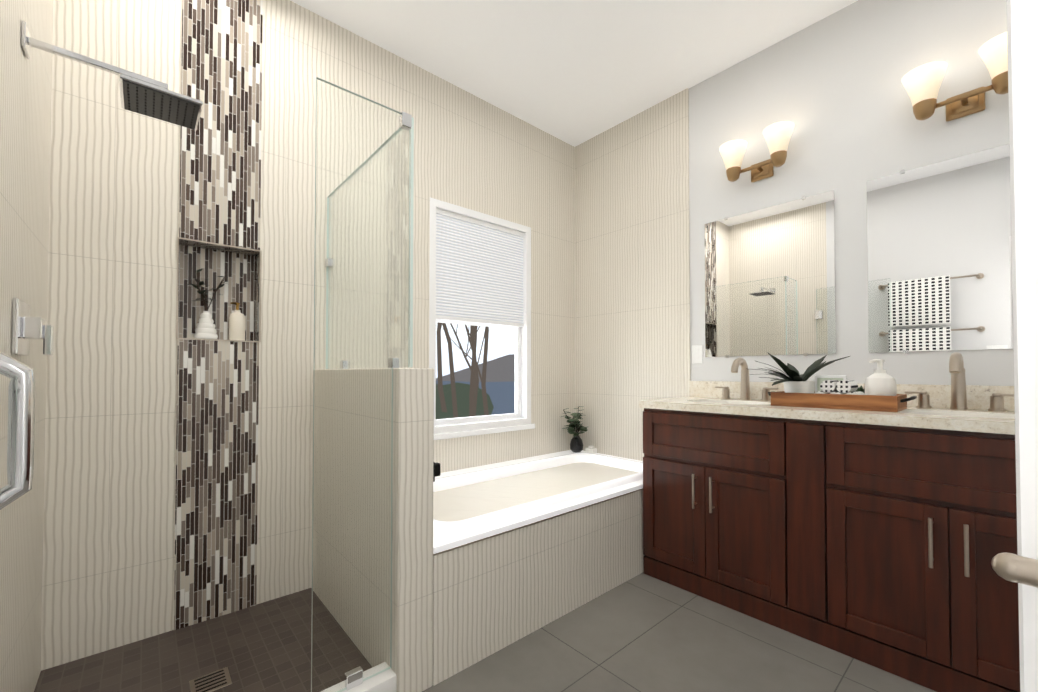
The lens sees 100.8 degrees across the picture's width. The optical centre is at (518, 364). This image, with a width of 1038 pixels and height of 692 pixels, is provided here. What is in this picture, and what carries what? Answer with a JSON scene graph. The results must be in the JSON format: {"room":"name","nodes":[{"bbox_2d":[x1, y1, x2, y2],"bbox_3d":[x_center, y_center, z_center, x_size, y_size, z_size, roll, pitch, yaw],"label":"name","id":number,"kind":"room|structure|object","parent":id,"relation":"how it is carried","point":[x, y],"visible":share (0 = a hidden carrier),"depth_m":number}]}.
{"room":"bathroom","nodes":[
{"label":"bathroom","id":0,"kind":"room"},
{"bbox_2d":[0,0,52,691],"bbox_3d":[-0.687,-0.356,0.389,0.001,2.900,3.100,1,-1,-41],"label":"wall","id":1,"kind":"structure","parent":0,"point":[25,111],"depth_m":1.26},
{"bbox_2d":[0,353,34,509],"bbox_3d":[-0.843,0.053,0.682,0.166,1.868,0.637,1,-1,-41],"label":"door handle","id":2,"kind":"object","parent":1,"relation":"in","point":[21,428],"depth_m":0.53},
{"bbox_2d":[11,298,53,355],"bbox_3d":[-1.364,-0.102,1.214,0.067,0.150,0.150,1,-1,-41],"label":"shower valve","id":3,"kind":"object","parent":1,"relation":"attached to","point":[25,327],"visible":1,"depth_m":1.19},
{"bbox_2d":[21,20,202,129],"bbox_3d":[-1.239,-0.891,1.336,0.399,0.108,0.200,1,-1,-41],"label":"shower head","id":4,"kind":"object","parent":1,"relation":"attached to","point":[147,96],"visible":1,"depth_m":1.35},
{"bbox_2d":[41,0,574,670],"bbox_3d":[-0.624,-0.320,2.500,2.870,2.900,0.001,1,-1,-41],"label":"wall","id":5,"kind":"structure","parent":0,"point":[111,434],"depth_m":2.01},
{"bbox_2d":[174,0,262,629],"bbox_3d":[-1.314,-0.341,1.895,0.295,2.878,0.006,1,-1,-41],"label":"mosaic tile strip","id":6,"kind":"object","parent":5,"relation":"attached to","point":[215,569],"depth_m":1.89},
{"bbox_2d":[176,237,261,341],"bbox_3d":[-1.344,-0.317,1.929,0.307,0.427,0.104,1,-1,-41],"label":"niche","id":7,"kind":"object","parent":5,"relation":"attached to","point":[240,269],"depth_m":1.97},
{"bbox_2d":[188,269,226,338],"bbox_3d":[-1.371,-0.267,1.899,0.161,0.313,0.100,1,-1,-41],"label":"vase","id":8,"kind":"object","parent":7,"relation":"in","point":[205,329],"visible":0.96,"depth_m":1.88},
{"bbox_2d":[229,302,244,340],"bbox_3d":[-1.291,-0.197,1.969,0.062,0.175,0.062,1,-1,-41],"label":"bottle","id":9,"kind":"object","parent":7,"relation":"in","point":[236,324],"visible":0.92,"depth_m":1.95},
{"bbox_2d":[429,197,534,439],"bbox_3d":[-0.259,-0.273,2.887,0.870,1.460,0.155,1,-1,-41],"label":"window","id":10,"kind":"structure","parent":5,"relation":"in","point":[517,420],"depth_m":2.92},
{"bbox_2d":[436,208,523,326],"bbox_3d":[-0.248,-0.618,2.880,0.732,0.682,0.030,1,-1,-41],"label":"window shade","id":11,"kind":"object","parent":10,"relation":"attached to","point":[479,271],"visible":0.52,"depth_m":2.85},
{"bbox_2d":[311,368,433,691],"bbox_3d":[-0.662,0.568,1.814,0.132,1.100,0.959,1,-1,-41],"label":"wall","id":12,"kind":"structure","parent":0,"point":[412,536],"depth_m":1.53},
{"bbox_2d":[320,662,396,691],"bbox_3d":[-0.765,1.057,1.139,0.898,0.100,0.090,1,-1,-41],"label":"sill","id":13,"kind":"structure","parent":12,"relation":"attached to","point":[385,681],"depth_m":1.38},
{"bbox_2d":[311,77,411,691],"bbox_3d":[-0.498,0.069,1.389,0.309,1.882,0.026,1,-1,-41],"label":"glass panel","id":14,"kind":"object","parent":13,"relation":"on","point":[353,678],"visible":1,"depth_m":1.38},
{"bbox_2d":[325,117,413,368],"bbox_3d":[-0.675,-0.421,1.845,0.026,0.880,0.918,1,-1,-41],"label":"glass panel","id":15,"kind":"object","parent":12,"relation":"on","point":[394,362],"visible":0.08,"depth_m":1.76},
{"bbox_2d":[433,462,439,481],"bbox_3d":[-0.304,0.379,1.539,0.038,0.070,0.046,1,-1,-41],"label":"faucet","id":16,"kind":"object","parent":12,"relation":"attached to","point":[436,469],"visible":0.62,"depth_m":1.53},
{"bbox_2d":[34,572,935,691],"bbox_3d":[0.394,1.097,1.307,2.870,0.026,3.100,1,-1,-41],"label":"floor","id":17,"kind":"structure","parent":0,"point":[642,632],"depth_m":1.62},
{"bbox_2d":[433,450,644,685],"bbox_3d":[0.077,0.878,2.451,1.822,0.502,0.960,1,-1,-41],"label":"bathtub","id":18,"kind":"object","parent":17,"relation":"on","point":[523,547],"visible":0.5,"depth_m":1.91},
{"bbox_2d":[561,406,586,452],"bbox_3d":[0.427,0.492,3.218,0.239,0.349,0.212,1,-1,-41],"label":"vase","id":19,"kind":"object","parent":18,"relation":"on","point":[576,444],"visible":1,"depth_m":3.24},
{"bbox_2d":[585,445,596,453],"bbox_3d":[0.543,0.639,3.236,0.060,0.055,0.070,1,-1,-41],"label":"box","id":20,"kind":"object","parent":18,"relation":"on","point":[590,449],"visible":0.92,"depth_m":3.22},
{"bbox_2d":[639,398,1019,691],"bbox_3d":[1.364,0.654,1.922,0.606,0.933,1.544,1,-1,-41],"label":"bathroom vanity","id":21,"kind":"object","parent":17,"relation":"on","point":[880,539],"depth_m":1.64},
{"bbox_2d":[675,396,766,403],"bbox_3d":[1.095,0.279,2.244,0.310,0.195,0.430,1,-1,-41],"label":"sink","id":22,"kind":"object","parent":21,"relation":"in","point":[754,399],"depth_m":2.43},
{"bbox_2d":[719,357,770,399],"bbox_3d":[1.209,0.078,2.347,0.183,0.235,0.260,1,-1,-41],"label":"faucet","id":23,"kind":"object","parent":21,"relation":"on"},
{"bbox_2d":[768,391,916,411],"bbox_3d":[1.396,0.156,1.894,0.230,0.062,0.524,1,-1,-41],"label":"decorative tray","id":24,"kind":"object","parent":21,"relation":"on","point":[897,403],"visible":0.92,"depth_m":1.78},
{"bbox_2d":[750,353,849,392],"bbox_3d":[1.302,0.059,1.993,0.464,0.231,0.413,1,-1,-41],"label":"potted plant","id":25,"kind":"object","parent":24,"relation":"on","point":[795,381],"visible":0.85,"depth_m":1.97},
{"bbox_2d":[815,375,846,391],"bbox_3d":[1.437,0.112,1.981,0.018,0.125,0.120,1,-1,-41],"label":"decorative frame","id":26,"kind":"object","parent":24,"relation":"on","point":[819,379],"visible":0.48,"depth_m":1.99},
{"bbox_2d":[815,380,864,394],"bbox_3d":[1.401,0.120,1.881,0.120,0.104,0.170,1,-1,-41],"label":"rolled towels","id":27,"kind":"object","parent":24,"relation":"on","point":[849,387],"visible":0.6,"depth_m":1.85},
{"bbox_2d":[856,386,864,392],"bbox_3d":[1.505,0.131,1.888,0.051,0.083,0.047,1,-1,-41],"label":"decor","id":28,"kind":"object","parent":24,"relation":"on","point":[860,388],"visible":0.25,"depth_m":1.88},
{"bbox_2d":[865,359,896,395],"bbox_3d":[1.493,0.074,1.776,0.102,0.194,0.102,1,-1,-41],"label":"soap dispenser","id":29,"kind":"object","parent":24,"relation":"on","point":[880,381],"visible":0.79,"depth_m":1.75},
{"bbox_2d":[915,352,1006,407],"bbox_3d":[1.754,0.067,1.721,0.183,0.235,0.260,1,-1,-41],"label":"faucet","id":30,"kind":"object","parent":21,"relation":"on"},
{"bbox_2d":[907,404,1014,415],"bbox_3d":[1.641,0.268,1.619,0.310,0.195,0.430,1,-1,-41],"label":"sink","id":31,"kind":"object","parent":21,"relation":"in","point":[918,407],"depth_m":1.76},
{"bbox_2d":[290,0,857,146],"bbox_3d":[0.394,-1.790,1.357,2.870,0.001,3.100,1,-1,-41],"label":"ceiling","id":32,"kind":"structure","parent":0,"point":[574,73],"depth_m":2.37},
{"bbox_2d":[575,0,1013,460],"bbox_3d":[1.471,-0.324,2.271,0.012,2.900,3.100,1,-1,-41],"label":"wall","id":33,"kind":"structure","parent":0,"point":[656,190],"depth_m":2.43},
{"bbox_2d":[692,345,702,363],"bbox_3d":[1.111,-0.064,2.682,0.008,0.115,0.070,1,-1,-41],"label":"wall outlet","id":34,"kind":"object","parent":33,"relation":"attached to","point":[697,354],"visible":1,"depth_m":2.68},
{"bbox_2d":[719,121,794,182],"bbox_3d":[1.300,-1.138,2.354,0.176,0.200,0.374,1,-1,-41],"label":"sconce","id":35,"kind":"object","parent":33,"relation":"attached to","point":[777,135],"visible":1,"depth_m":2.37},
{"bbox_2d":[705,190,835,357],"bbox_3d":[1.363,-0.462,2.397,0.010,0.836,0.660,1,-1,-41],"label":"vanity mirror","id":36,"kind":"object","parent":33,"relation":"attached to","point":[769,280],"visible":1,"depth_m":2.36},
{"bbox_2d":[689,381,1014,407],"bbox_3d":[1.584,0.142,2.122,0.022,0.099,1.544,1,-1,-41],"label":"backsplash","id":37,"kind":"structure","parent":33,"relation":"attached to","point":[977,395],"depth_m":1.90},
{"bbox_2d":[867,144,1012,352],"bbox_3d":[1.882,-0.472,1.802,0.010,0.836,0.660,1,-1,-41],"label":"vanity mirror","id":38,"kind":"object","parent":33,"relation":"attached to","point":[939,257],"visible":0.88,"depth_m":1.86},
{"bbox_2d":[902,32,1007,121],"bbox_3d":[1.819,-1.148,1.759,0.176,0.200,0.374,1,-1,-41],"label":"sconce","id":39,"kind":"object","parent":33,"relation":"attached to","point":[921,83],"visible":0.83,"depth_m":1.78},
{"label":"outside","id":40,"kind":"structure","parent":0,"visible":0},
{"bbox_2d":[436,322,514,377],"bbox_3d":[-3.275,-2.544,21.458,42.000,16.000,0.001,1,-1,-41],"label":"sky","id":41,"kind":"structure","parent":40,"point":[500,340],"depth_m":22.10},
{"bbox_3d":[1.851,1.854,15.503,42.000,0.100,15.600,1,-1,-41],"label":"ground","id":42,"kind":"structure","parent":40,"visible":0},
{"bbox_2d":[436,322,493,418],"bbox_3d":[-1.813,-3.671,11.122,9.043,11.049,11.752,1,-1,-41],"label":"tree","id":43,"kind":"object","parent":42,"relation":"on","point":[470,400],"depth_m":10.32},
{"bbox_2d":[436,354,514,414],"bbox_3d":[0.676,0.731,18.544,8.200,2.450,3.500,1,-1,-41],"label":"house","id":44,"kind":"structure","parent":42,"relation":"on","point":[497,380],"depth_m":15.39},
{"bbox_3d":[0.617,0.018,-0.527,0.880,2.120,0.014,1,-1,-41],"label":"door frame","id":45,"kind":"structure","parent":0,"visible":0},
{"bbox_2d":[991,0,1037,691],"bbox_3d":[0.630,0.053,0.021,0.114,2.052,0.817,1,-1,-41],"label":"entry door","id":46,"kind":"structure","parent":45,"relation":"attached to","point":[1020,568],"depth_m":0.32}
]}

